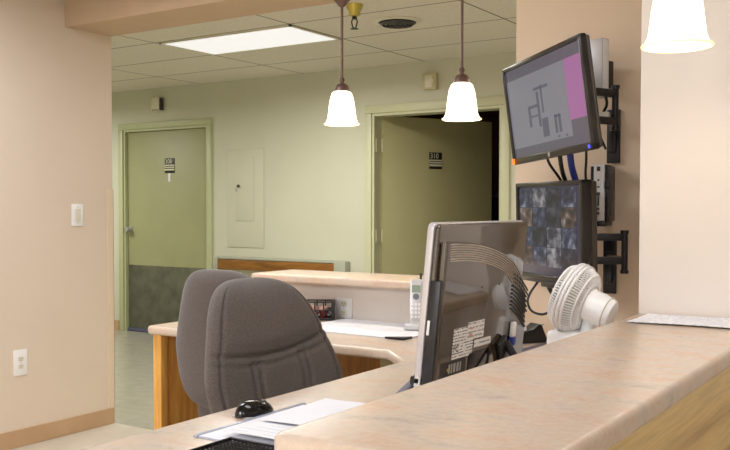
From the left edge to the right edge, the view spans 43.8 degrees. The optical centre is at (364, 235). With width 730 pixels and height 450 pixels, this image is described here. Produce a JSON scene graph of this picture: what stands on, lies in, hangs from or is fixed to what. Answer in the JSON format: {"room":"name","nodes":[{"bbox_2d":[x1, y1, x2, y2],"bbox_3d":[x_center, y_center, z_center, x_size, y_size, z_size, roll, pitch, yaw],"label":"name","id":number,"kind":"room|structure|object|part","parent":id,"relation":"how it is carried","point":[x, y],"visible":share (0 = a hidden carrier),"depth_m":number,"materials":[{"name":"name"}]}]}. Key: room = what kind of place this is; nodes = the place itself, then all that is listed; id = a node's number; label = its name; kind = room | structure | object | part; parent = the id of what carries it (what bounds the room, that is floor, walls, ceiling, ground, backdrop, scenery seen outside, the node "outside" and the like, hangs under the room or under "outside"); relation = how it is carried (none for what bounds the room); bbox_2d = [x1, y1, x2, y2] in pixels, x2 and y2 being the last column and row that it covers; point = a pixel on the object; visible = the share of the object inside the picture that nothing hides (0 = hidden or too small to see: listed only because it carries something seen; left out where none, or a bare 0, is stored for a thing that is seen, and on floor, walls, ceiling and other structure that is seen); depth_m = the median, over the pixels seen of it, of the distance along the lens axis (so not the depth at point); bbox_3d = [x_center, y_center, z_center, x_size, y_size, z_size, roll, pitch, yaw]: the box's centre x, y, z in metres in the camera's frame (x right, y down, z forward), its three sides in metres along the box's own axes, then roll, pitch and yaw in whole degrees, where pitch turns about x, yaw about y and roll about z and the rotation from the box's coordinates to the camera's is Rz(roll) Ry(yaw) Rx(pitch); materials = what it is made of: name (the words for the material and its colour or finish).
{"room":"hospital nurses' station","nodes":[
{"label":"hospital nurses' station","id":0,"kind":"room"},
{"bbox_2d":[0,0,111,433],"bbox_3d":[-4.042,-0.012,1.451,0.147,2.430,9.200,1,2,33],"label":"wall","id":1,"kind":"structure","parent":0,"point":[56,80],"depth_m":4.90,"materials":[{"name":"beige paint"}]},
{"bbox_2d":[13,349,27,376],"bbox_3d":[-1.801,0.665,4.754,0.009,0.135,0.082,1,2,33],"label":"power outlet","id":2,"kind":"object","parent":1,"relation":"attached to","point":[19,356],"visible":1,"depth_m":4.75,"materials":[{"name":"white plastic"}]},
{"bbox_2d":[0,407,114,449],"bbox_3d":[-3.978,1.157,1.443,0.009,0.093,9.200,1,2,33],"label":"baseboard","id":3,"kind":"structure","parent":1,"relation":"attached to","point":[50,430],"depth_m":4.94,"materials":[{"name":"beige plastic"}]},
{"bbox_2d":[72,204,82,225],"bbox_3d":[-1.595,-0.114,5.045,0.009,0.122,0.077,1,2,33],"label":"light switch","id":4,"kind":"object","parent":1,"relation":"attached to","point":[77,209],"visible":1,"depth_m":5.04,"materials":[{"name":"white plastic"}]},
{"bbox_2d":[107,189,114,407],"bbox_3d":[-1.490,0.366,5.268,0.051,1.267,0.046,1,2,33],"label":"trim","id":5,"kind":"structure","parent":1,"relation":"attached to","point":[110,225],"depth_m":5.25,"materials":[{"name":"beige paint"}]},
{"bbox_2d":[10,330,153,449],"bbox_3d":[-2.461,1.208,2.212,12.700,0.050,12.145,1,2,33],"label":"floor","id":6,"kind":"structure","parent":0,"point":[133,350],"depth_m":5.94,"materials":[{"name":"beige tile"}]},
{"bbox_2d":[153,334,198,429],"bbox_3d":[-0.719,0.770,4.144,0.046,0.713,0.615,1,2,33],"label":"end panel","id":7,"kind":"object","parent":6,"relation":"on","point":[172,404],"visible":0.21,"depth_m":3.91,"materials":[{"name":"brown wood"}]},
{"bbox_3d":[-0.708,0.769,4.160,0.036,0.713,0.575,1,2,33],"label":"panel","id":8,"kind":"part","parent":7,"relation":"part of","materials":[{"name":"brown wood"}]},
{"bbox_2d":[176,269,251,416],"bbox_3d":[-0.409,0.630,3.607,0.581,1.024,0.652,1,2,33],"label":"office chair","id":9,"kind":"object","parent":6,"relation":"on","point":[199,287],"visible":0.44,"depth_m":3.41,"materials":[{"name":"grey fabric"}]},
{"bbox_3d":[-0.379,0.677,3.616,0.470,0.090,0.480,1,2,33],"label":"seat","id":10,"kind":"part","parent":9,"relation":"part of","materials":[{"name":"grey fabric"}]},
{"bbox_2d":[204,277,342,413],"bbox_3d":[-0.138,0.656,2.749,0.700,1.024,0.584,2,2,44],"label":"office chair","id":11,"kind":"object","parent":6,"relation":"on","point":[265,340],"visible":0.65,"depth_m":2.82,"materials":[{"name":"grey fabric"}]},
{"bbox_2d":[82,319,546,449],"bbox_3d":[-0.351,0.790,2.849,2.110,0.750,2.382,1,2,33],"label":"countertop","id":12,"kind":"structure","parent":6,"relation":"on","point":[372,385],"depth_m":2.51,"materials":[{"name":"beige laminate"}]},
{"bbox_2d":[190,437,273,449],"bbox_3d":[-0.223,0.440,1.701,0.345,0.018,0.306,1,2,33],"label":"tray","id":13,"kind":"object","parent":12,"relation":"on","point":[230,443],"visible":0.93,"depth_m":1.87,"materials":[{"name":"black plastic"}]},
{"bbox_2d":[194,403,305,446],"bbox_3d":[-0.172,0.435,2.086,0.227,0.006,0.394,1,2,33],"label":"document sleeve","id":14,"kind":"object","parent":12,"relation":"on","point":[216,434],"visible":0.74,"depth_m":2.01,"materials":[{"name":"grey plastic"}]},
{"bbox_2d":[223,421,297,438],"bbox_3d":[-0.139,0.427,2.029,0.220,0.015,0.280,1,2,33],"label":"paper form","id":15,"kind":"object","parent":14,"relation":"on","point":[266,429],"visible":0.23,"depth_m":2.00,"materials":[{"name":"white paper"}]},
{"bbox_2d":[260,398,364,424],"bbox_3d":[-0.078,0.421,2.150,0.216,0.005,0.279,1,2,30],"label":"paper form","id":16,"kind":"object","parent":15,"relation":"on","point":[325,407],"visible":0.46,"depth_m":2.17,"materials":[{"name":"white paper"}]},
{"bbox_2d":[232,399,273,418],"bbox_3d":[-0.269,0.416,2.203,0.068,0.037,0.116,1,2,37],"label":"computer mouse","id":17,"kind":"object","parent":12,"relation":"on","point":[247,409],"visible":0.98,"depth_m":2.17,"materials":[{"name":"black plastic"}]},
{"bbox_2d":[307,299,334,320],"bbox_3d":[-0.279,0.334,4.096,0.278,0.088,0.098,0,2,3],"label":"basket","id":18,"kind":"object","parent":12,"relation":"on","point":[331,317],"visible":0.32,"depth_m":4.04,"materials":[{"name":"black plastic"}]},
{"bbox_2d":[319,307,327,317],"bbox_3d":[-0.188,0.345,4.071,0.041,0.054,0.040,1,2,33],"label":"pod","id":19,"kind":"object","parent":18,"relation":"in","point":[320,308],"visible":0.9,"depth_m":4.06,"materials":[{"name":"pink plastic"}]},
{"bbox_2d":[321,318,417,339],"bbox_3d":[0.030,0.384,3.762,0.564,0.008,0.384,1,2,36],"label":"desk pad","id":20,"kind":"object","parent":12,"relation":"on","point":[387,330],"visible":0.62,"depth_m":3.71,"materials":[{"name":"paper"}]},
{"bbox_2d":[404,273,422,330],"bbox_3d":[0.207,0.270,3.707,0.090,0.228,0.083,0,2,8],"label":"cordless phone","id":21,"kind":"object","parent":20,"relation":"on","point":[416,285],"visible":0.82,"depth_m":3.71,"materials":[{"name":"white plastic"}]},
{"bbox_2d":[395,220,527,393],"bbox_3d":[0.289,0.194,2.373,0.227,0.462,0.530,1,2,33],"label":"computer monitor","id":22,"kind":"object","parent":12,"relation":"on","point":[472,311],"visible":0.86,"depth_m":2.27,"materials":[{"name":"grey plastic"}]},
{"bbox_3d":[0.158,0.241,2.152,0.055,0.270,0.014,1,2,33],"label":"rail","id":23,"kind":"part","parent":22,"relation":"part of","materials":[{"name":"black plastic"}]},
{"bbox_3d":[0.215,0.328,2.228,0.005,0.043,0.135,1,2,33],"label":"port panel","id":24,"kind":"part","parent":22,"relation":"part of","materials":[{"name":"black plastic"}]},
{"bbox_2d":[450,244,524,291],"bbox_3d":[0.328,0.092,2.347,0.011,0.154,0.471,1,2,32],"label":"vent grille","id":25,"kind":"object","parent":22,"relation":"attached to","point":[473,267],"depth_m":2.33,"materials":[{"name":"grey plastic"}]},
{"bbox_3d":[0.407,0.344,2.443,0.101,0.151,0.096,1,2,33],"label":"prop leg","id":26,"kind":"part","parent":22,"relation":"part of","materials":[{"name":"black plastic"}]},
{"bbox_2d":[511,273,527,326],"bbox_3d":[0.429,0.181,2.523,0.016,0.159,0.116,1,2,30],"label":"vent","id":27,"kind":"object","parent":22,"relation":"attached to","point":[518,291],"depth_m":2.51,"materials":[{"name":"black plastic"}]},
{"bbox_2d":[522,343,546,351],"bbox_3d":[0.596,0.400,3.041,0.188,0.021,0.410,1,2,39],"label":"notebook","id":28,"kind":"object","parent":12,"relation":"on","point":[538,345],"visible":0.02,"depth_m":3.13,"materials":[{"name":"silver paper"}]},
{"bbox_2d":[523,322,546,343],"bbox_3d":[0.587,0.357,3.393,0.180,0.086,0.064,-1,2,-22],"label":"tape dispenser","id":29,"kind":"object","parent":12,"relation":"on","point":[533,332],"visible":0.41,"depth_m":3.38,"materials":[{"name":"black plastic"}]},
{"bbox_2d":[547,263,618,343],"bbox_3d":[0.646,0.251,2.728,0.208,0.338,0.198,0,2,2],"label":"desk fan","id":30,"kind":"object","parent":12,"relation":"on","point":[597,308],"visible":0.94,"depth_m":2.66,"materials":[{"name":"white plastic"}]},
{"bbox_2d":[547,263,600,330],"bbox_3d":[0.629,0.187,2.727,0.137,0.211,0.219,1,2,33],"label":"grille","id":31,"kind":"object","parent":30,"relation":"attached to","point":[565,299],"depth_m":2.66,"materials":[{"name":"white plastic"}]},
{"bbox_2d":[251,269,422,323],"bbox_3d":[0.091,0.656,4.079,1.308,0.945,0.330,1,2,33],"label":"partition","id":32,"kind":"object","parent":6,"relation":"on","point":[375,296],"visible":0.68,"depth_m":4.05,"materials":[{"name":"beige laminate"}]},
{"bbox_2d":[336,297,351,318],"bbox_3d":[-0.094,0.328,4.108,0.085,0.092,0.009,1,2,33],"label":"power outlet","id":33,"kind":"object","parent":32,"relation":"attached to","point":[343,305],"visible":1,"depth_m":4.10,"materials":[{"name":"white plastic"}]},
{"bbox_2d":[341,301,346,306],"bbox_3d":[-0.096,0.308,4.105,0.034,0.025,0.002,1,2,33],"label":"receptacle","id":34,"kind":"object","parent":33,"relation":"attached to","point":[343,303],"depth_m":4.10,"materials":[{"name":"white plastic"}]},
{"bbox_2d":[341,309,346,314],"bbox_3d":[-0.096,0.347,4.106,0.034,0.025,0.002,1,2,33],"label":"receptacle","id":35,"kind":"object","parent":33,"relation":"attached to","point":[343,311],"depth_m":4.10,"materials":[{"name":"white plastic"}]},
{"bbox_2d":[336,354,379,377],"bbox_3d":[-0.159,0.771,4.128,0.900,0.713,0.032,1,2,33],"label":"panel","id":36,"kind":"object","parent":6,"relation":"on","point":[350,365],"visible":0.02,"depth_m":4.03,"materials":[{"name":"brown wood"}]},
{"bbox_2d":[380,359,393,367],"bbox_3d":[0.320,0.794,3.583,0.400,0.700,0.396,1,2,33],"label":"drawer pedestal","id":37,"kind":"object","parent":6,"relation":"on","point":[383,362],"visible":0.02,"depth_m":3.51,"materials":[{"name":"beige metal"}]},
{"bbox_2d":[274,314,729,449],"bbox_3d":[0.491,0.723,1.860,0.375,0.945,1.703,1,2,33],"label":"countertop","id":38,"kind":"structure","parent":6,"relation":"on","point":[621,384],"depth_m":1.52,"materials":[{"name":"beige laminate"}]},
{"bbox_3d":[0.631,0.695,1.780,0.020,0.805,1.665,1,2,33],"label":"oak panel","id":39,"kind":"part","parent":38,"relation":"part of","materials":[{"name":"brown wood"}]},
{"bbox_2d":[626,313,729,327],"bbox_3d":[0.913,0.230,2.434,0.360,0.005,0.235,1,2,31],"label":"printed sheet","id":40,"kind":"object","parent":38,"relation":"on","point":[647,318],"visible":1,"depth_m":2.46,"materials":[{"name":"paper"}]},
{"bbox_2d":[65,0,350,35],"bbox_3d":[-0.454,-1.215,4.374,2.615,0.193,0.323,1,2,33],"label":"beam","id":41,"kind":"structure","parent":0,"point":[103,17],"depth_m":4.68,"materials":[{"name":"beige paint"}]},
{"bbox_2d":[324,0,359,125],"bbox_3d":[-0.107,-0.812,4.196,0.168,0.601,0.168,1,2,33],"label":"pendant lamp","id":42,"kind":"object","parent":41,"relation":"hanging from","point":[341,112],"visible":1,"depth_m":4.16,"materials":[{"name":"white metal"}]},
{"bbox_3d":[-0.106,-0.890,4.193,0.012,0.344,0.012,1,2,33],"label":"stem","id":43,"kind":"part","parent":42,"relation":"part of","materials":[{"name":"brown metal"}]},
{"bbox_3d":[-0.107,-0.590,4.202,0.164,0.156,0.164,1,2,33],"label":"lamp shade","id":44,"kind":"part","parent":42,"relation":"part of","materials":[{"name":"white glass"}]},
{"bbox_2d":[442,0,481,121],"bbox_3d":[0.406,-0.792,3.801,0.168,0.616,0.168,1,2,33],"label":"pendant lamp","id":45,"kind":"object","parent":41,"relation":"hanging from","point":[461,101],"visible":1,"depth_m":3.77,"materials":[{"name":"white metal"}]},
{"bbox_3d":[0.406,-0.563,3.808,0.164,0.156,0.164,1,2,33],"label":"lamp shade","id":46,"kind":"part","parent":45,"relation":"part of","materials":[{"name":"white glass"}]},
{"bbox_3d":[0.406,-0.871,3.798,0.012,0.359,0.012,1,2,33],"label":"stem","id":47,"kind":"part","parent":45,"relation":"part of","materials":[{"name":"brown metal"}]},
{"bbox_2d":[112,52,515,329],"bbox_3d":[0.198,-0.191,7.602,11.200,2.430,0.150,1,2,33],"label":"wall","id":48,"kind":"structure","parent":0,"point":[314,171],"depth_m":8.00,"materials":[{"name":"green paint"}]},
{"bbox_2d":[114,320,118,329],"bbox_3d":[0.153,0.975,7.570,11.200,0.100,0.008,1,2,33],"label":"baseboard","id":49,"kind":"structure","parent":48,"relation":"attached to","point":[116,322],"depth_m":9.34,"materials":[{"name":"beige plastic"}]},
{"bbox_2d":[151,97,163,110],"bbox_3d":[-2.037,-1.286,8.910,0.121,0.130,0.057,1,2,33],"label":"fire alarm","id":50,"kind":"object","parent":48,"relation":"attached to","point":[157,103],"visible":1,"depth_m":8.88,"materials":[{"name":"white plastic"}]},
{"bbox_2d":[118,118,212,331],"bbox_3d":[-1.938,-0.069,8.982,1.270,2.100,0.190,1,2,33],"label":"door","id":51,"kind":"structure","parent":48,"relation":"in","point":[165,179],"depth_m":8.99,"materials":[{"name":"green paint"}]},
{"bbox_3d":[-2.402,-0.061,9.214,0.064,0.064,0.068,1,2,33],"label":"knob","id":52,"kind":"part","parent":51,"relation":"part of","materials":[{"name":"metal"}]},
{"bbox_3d":[-1.954,0.626,8.979,1.080,0.640,0.004,1,2,33],"label":"kick plate","id":53,"kind":"part","parent":51,"relation":"part of","materials":[{"name":"metal"}]},
{"bbox_3d":[-1.916,-0.685,8.915,0.132,0.144,0.005,1,2,33],"label":"sign plate","id":54,"kind":"part","parent":51,"relation":"part of","materials":[{"name":"black plastic"}]},
{"bbox_2d":[227,149,263,247],"bbox_3d":[-1.106,-0.339,8.345,0.440,0.900,0.028,1,2,33],"label":"access panel","id":55,"kind":"object","parent":48,"relation":"attached to","point":[245,167],"visible":1,"depth_m":8.34,"materials":[{"name":"green paint"}]},
{"bbox_3d":[-1.104,-0.429,8.345,0.216,0.590,0.006,1,2,33],"label":"panel door","id":56,"kind":"part","parent":55,"relation":"part of","materials":[{"name":"green paint"}]},
{"bbox_2d":[215,256,349,271],"bbox_3d":[-0.765,0.269,8.109,1.480,0.128,0.078,1,2,33],"label":"handrail","id":57,"kind":"object","parent":48,"relation":"attached to","point":[221,262],"visible":0.84,"depth_m":8.09,"materials":[{"name":"brown wood"}]},
{"bbox_3d":[-0.817,0.277,8.112,1.320,0.092,0.020,1,2,33],"label":"wood rail","id":58,"kind":"part","parent":57,"relation":"part of","materials":[{"name":"brown wood"}]},
{"bbox_2d":[422,72,437,89],"bbox_3d":[0.516,-1.227,7.239,0.125,0.130,0.057,1,2,33],"label":"wall speaker","id":59,"kind":"object","parent":48,"relation":"attached to","point":[429,80],"visible":1,"depth_m":7.22,"materials":[{"name":"beige plastic"}]},
{"bbox_3d":[0.505,-1.224,7.225,0.065,0.095,0.007,1,2,33],"label":"panel","id":60,"kind":"part","parent":59,"relation":"part of","materials":[{"name":"white plastic"}]},
{"bbox_2d":[364,96,509,275],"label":"door","id":61,"kind":"structure","parent":48,"relation":"in","point":[420,172],"depth_m":7.79,"materials":[{"name":"green paint"}]},
{"bbox_3d":[0.614,-0.650,7.914,0.132,0.144,0.005,-1,2,-30],"label":"sign plate","id":62,"kind":"part","parent":61,"relation":"part of","materials":[{"name":"black plastic"}]},
{"bbox_2d":[111,0,516,92],"bbox_3d":[-0.567,-1.401,6.396,11.200,0.060,2.945,1,2,33],"label":"ceiling","id":63,"kind":"structure","parent":0,"point":[138,60],"depth_m":6.48,"materials":[{"name":"tile"}]},
{"bbox_2d":[159,25,340,54],"bbox_3d":[-0.818,-1.367,6.397,1.180,0.010,0.570,1,2,33],"label":"recessed light","id":64,"kind":"object","parent":63,"relation":"in","point":[285,35],"visible":1,"depth_m":6.36,"materials":[{"name":"white plastic"}]},
{"bbox_2d":[346,3,362,29],"bbox_3d":[-0.061,-1.266,5.264,0.100,0.143,0.100,1,2,33],"label":"sprinkler","id":65,"kind":"object","parent":63,"relation":"hanging from","point":[354,9],"visible":1,"depth_m":5.24,"materials":[{"name":"yellow metal"}]},
{"bbox_2d":[346,3,362,16],"bbox_3d":[-0.061,-1.302,5.263,0.100,0.070,0.100,1,2,33],"label":"cup","id":66,"kind":"object","parent":65,"relation":"on","point":[354,9],"depth_m":5.23,"materials":[{"name":"yellow metal"}]},
{"bbox_2d":[373,16,421,28],"bbox_3d":[0.204,-1.336,5.723,0.310,0.030,0.310,1,2,33],"label":"ceiling vent","id":67,"kind":"object","parent":63,"relation":"in","point":[393,22],"visible":1,"depth_m":5.66,"materials":[{"name":"black plastic"}]},
{"bbox_2d":[402,114,440,118],"bbox_3d":[0.029,-0.251,9.626,0.100,2.430,3.055,1,2,33],"label":"wall","id":68,"kind":"structure","parent":0,"point":[435,116],"depth_m":10.59,"materials":[{"name":"paint"}]},
{"bbox_2d":[441,110,499,193],"bbox_3d":[2.190,-0.263,10.097,3.200,2.430,0.100,1,2,33],"label":"wall","id":69,"kind":"structure","parent":0,"point":[487,116],"depth_m":10.47,"materials":[{"name":"paint"}]},
{"bbox_2d":[515,0,641,336],"bbox_3d":[1.956,-0.049,2.885,3.088,2.430,0.230,1,2,33],"label":"wall","id":70,"kind":"structure","parent":0,"point":[541,25],"depth_m":3.41,"materials":[{"name":"beige paint"}]},
{"bbox_2d":[590,38,612,98],"bbox_3d":[0.832,-0.590,3.308,0.180,0.208,0.222,-1,2,-37],"label":"computer","id":71,"kind":"object","parent":70,"relation":"attached to","point":[603,68],"visible":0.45,"depth_m":3.18,"materials":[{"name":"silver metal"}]},
{"bbox_2d":[591,164,614,225],"bbox_3d":[0.875,-0.147,3.340,0.074,0.225,0.166,1,2,23],"label":"thin client","id":72,"kind":"object","parent":70,"relation":"attached to","point":[603,174],"visible":0.85,"depth_m":3.27,"materials":[{"name":"white plastic"}]},
{"bbox_2d":[596,85,620,162],"bbox_3d":[0.808,-0.391,3.162,0.151,0.254,0.547,1,2,33],"label":"monitor arm","id":73,"kind":"object","parent":70,"relation":"attached to","point":[611,118],"depth_m":3.14,"materials":[{"name":"black metal"}]},
{"bbox_2d":[502,33,602,164],"bbox_3d":[0.606,-0.424,2.970,0.097,0.362,0.611,0,2,-14],"label":"wall monitor","id":74,"kind":"object","parent":73,"relation":"attached to","point":[551,101],"visible":1,"depth_m":2.90,"materials":[{"name":"plastic"}]},
{"bbox_2d":[546,159,562,180],"bbox_3d":[0.680,-0.224,3.200,0.144,0.164,0.014,-1,2,-40],"label":"cable","id":75,"kind":"object","parent":74,"relation":"hanging from","point":[548,160],"visible":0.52,"depth_m":3.18,"materials":[{"name":"black plastic"}]},
{"bbox_3d":[0.636,-0.450,2.747,0.024,0.191,0.125,0,2,-14],"label":"pink panel","id":76,"kind":"part","parent":74,"relation":"part of","materials":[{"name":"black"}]},
{"bbox_3d":[0.926,-0.370,3.394,0.050,0.200,0.030,1,2,33],"label":"wall plate","id":77,"kind":"part","parent":73,"relation":"part of","materials":[{"name":"black plastic"}]},
{"bbox_3d":[0.862,-0.439,3.130,0.028,0.155,0.029,1,2,33],"label":"elbow post","id":78,"kind":"part","parent":73,"relation":"part of","materials":[{"name":"black plastic"}]},
{"bbox_2d":[597,230,628,293],"bbox_3d":[0.823,0.077,3.307,0.250,0.291,0.257,0,2,-2],"label":"monitor arm","id":79,"kind":"object","parent":70,"relation":"attached to","point":[610,259],"depth_m":3.20,"materials":[{"name":"black metal"}]},
{"bbox_2d":[516,179,597,289],"bbox_3d":[0.672,-0.003,3.214,0.077,0.375,0.500,0,2,-16],"label":"wall monitor","id":80,"kind":"object","parent":79,"relation":"attached to","point":[560,217],"visible":0.75,"depth_m":3.14,"materials":[{"name":"plastic"}]},
{"bbox_2d":[520,189,531,206],"bbox_3d":[0.596,-0.139,3.370,0.002,0.068,0.105,0,2,-16],"label":"picture","id":81,"kind":"object","parent":80,"relation":"on","point":[525,194],"depth_m":3.37,"materials":[{"name":"blue"}]},
{"bbox_2d":[520,208,531,225],"bbox_3d":[0.598,-0.068,3.373,0.002,0.068,0.105,0,2,-16],"label":"picture","id":82,"kind":"object","parent":80,"relation":"on","point":[525,213],"depth_m":3.37,"materials":[{"name":"black"}]},
{"bbox_2d":[524,246,532,264],"bbox_3d":[0.601,0.072,3.378,0.002,0.068,0.105,0,2,-16],"label":"picture","id":83,"kind":"object","parent":80,"relation":"attached to","point":[528,257],"depth_m":3.36,"materials":[{"name":"black"}]},
{"bbox_2d":[526,227,532,245],"bbox_3d":[0.599,0.002,3.376,0.002,0.068,0.105,0,2,-16],"label":"picture","id":84,"kind":"object","parent":80,"relation":"on","point":[529,237],"depth_m":3.35,"materials":[{"name":"blue"}]},
{"bbox_2d":[527,282,546,315],"bbox_3d":[0.661,0.221,3.292,0.153,0.139,0.042,1,2,38],"label":"cable","id":85,"kind":"object","parent":80,"relation":"hanging from","point":[536,283],"visible":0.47,"depth_m":3.32,"materials":[{"name":"black plastic"}]},
{"bbox_2d":[532,188,545,206],"bbox_3d":[0.626,-0.135,3.266,0.002,0.068,0.105,0,2,-16],"label":"picture","id":86,"kind":"object","parent":80,"relation":"on","point":[538,194],"depth_m":3.27,"materials":[{"name":"black"}]},
{"bbox_2d":[533,208,545,226],"bbox_3d":[0.627,-0.065,3.269,0.002,0.068,0.105,0,2,-16],"label":"picture","id":87,"kind":"object","parent":80,"relation":"on","point":[539,214],"depth_m":3.27,"materials":[{"name":"blue"}]},
{"bbox_2d":[533,227,545,246],"bbox_3d":[0.628,0.005,3.271,0.002,0.068,0.105,0,2,-16],"label":"picture","id":88,"kind":"object","parent":80,"relation":"on","point":[539,233],"depth_m":3.27,"materials":[{"name":"black"}]},
{"bbox_2d":[533,246,546,265],"bbox_3d":[0.630,0.075,3.274,0.002,0.068,0.105,0,2,-16],"label":"picture","id":89,"kind":"object","parent":80,"relation":"attached to","point":[539,252],"depth_m":3.27,"materials":[{"name":"black"}]},
{"bbox_2d":[546,187,560,206],"bbox_3d":[0.655,-0.132,3.162,0.002,0.068,0.105,0,2,-16],"label":"picture","id":90,"kind":"object","parent":80,"relation":"on","point":[553,194],"depth_m":3.16,"materials":[{"name":"black"}]},
{"bbox_2d":[546,208,560,227],"bbox_3d":[0.656,-0.062,3.164,0.002,0.068,0.105,0,2,-16],"label":"picture","id":91,"kind":"object","parent":80,"relation":"on","point":[553,215],"depth_m":3.16,"materials":[{"name":"black"}]},
{"bbox_2d":[547,228,560,247],"bbox_3d":[0.658,0.008,3.167,0.002,0.068,0.105,0,2,-16],"label":"picture","id":92,"kind":"object","parent":80,"relation":"on","point":[553,234],"depth_m":3.17,"materials":[{"name":"black"}]},
{"bbox_2d":[547,248,560,267],"bbox_3d":[0.659,0.078,3.170,0.002,0.068,0.105,0,2,-16],"label":"picture","id":93,"kind":"object","parent":80,"relation":"attached to","point":[553,254],"depth_m":3.17,"materials":[{"name":"black"}]},
{"bbox_2d":[558,156,566,180],"bbox_3d":[0.705,-0.227,3.178,0.019,0.218,0.153,1,2,35],"label":"cable","id":94,"kind":"object","parent":80,"relation":"attached to","point":[560,160],"visible":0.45,"depth_m":3.14,"materials":[{"name":"black plastic"}]},
{"bbox_2d":[561,187,575,206],"bbox_3d":[0.684,-0.129,3.058,0.002,0.068,0.105,0,2,-16],"label":"picture","id":95,"kind":"object","parent":80,"relation":"on","point":[568,194],"depth_m":3.06,"materials":[{"name":"black"}]},
{"bbox_2d":[561,208,575,227],"bbox_3d":[0.686,-0.059,3.060,0.002,0.068,0.105,0,2,-16],"label":"picture","id":96,"kind":"object","parent":80,"relation":"on","point":[568,215],"depth_m":3.06,"materials":[{"name":"black"}]},
{"bbox_2d":[561,228,576,248],"bbox_3d":[0.687,0.011,3.063,0.002,0.068,0.105,0,2,-16],"label":"picture","id":97,"kind":"object","parent":80,"relation":"on","point":[568,235],"depth_m":3.06,"materials":[{"name":"black"}]},
{"bbox_2d":[562,249,576,268],"bbox_3d":[0.689,0.081,3.065,0.002,0.068,0.105,0,2,-16],"label":"picture","id":98,"kind":"object","parent":80,"relation":"attached to","point":[569,256],"depth_m":3.07,"materials":[{"name":"black"}]},
{"bbox_2d":[567,154,578,179],"bbox_3d":[0.729,-0.226,3.149,0.025,0.221,0.141,1,2,36],"label":"cable","id":99,"kind":"object","parent":80,"relation":"attached to","point":[570,158],"visible":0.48,"depth_m":3.12,"materials":[{"name":"blue plastic"}]},
{"bbox_2d":[584,151,587,178],"bbox_3d":[0.760,-0.227,3.118,0.014,0.214,0.111,1,2,19],"label":"cable","id":100,"kind":"object","parent":80,"relation":"attached to","point":[586,152],"visible":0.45,"depth_m":3.09,"materials":[{"name":"black plastic"}]},
{"bbox_3d":[0.917,0.119,3.414,0.050,0.200,0.030,1,2,33],"label":"wall plate","id":101,"kind":"part","parent":79,"relation":"part of","materials":[{"name":"black plastic"}]},
{"bbox_3d":[0.912,0.058,3.195,0.028,0.152,0.029,1,2,33],"label":"elbow post","id":102,"kind":"part","parent":79,"relation":"part of","materials":[{"name":"black plastic"}]},
{"bbox_2d":[639,0,729,317],"bbox_3d":[2.621,-0.019,1.888,3.883,2.430,0.710,1,2,33],"label":"wall","id":103,"kind":"structure","parent":0,"point":[684,232],"depth_m":2.58,"materials":[{"name":"beige paint"}]},
{"bbox_3d":[-1.028,-1.195,-0.557,7.350,0.060,9.200,1,2,33],"label":"ceiling","id":104,"kind":"structure","parent":0,"visible":0},
{"bbox_2d":[640,0,714,52],"bbox_3d":[0.746,-0.846,2.159,0.168,0.795,0.168,1,2,33],"label":"pendant lamp","id":105,"kind":"object","parent":104,"relation":"hanging from","point":[675,26],"visible":1,"depth_m":2.12,"materials":[{"name":"white glass"}]}
]}

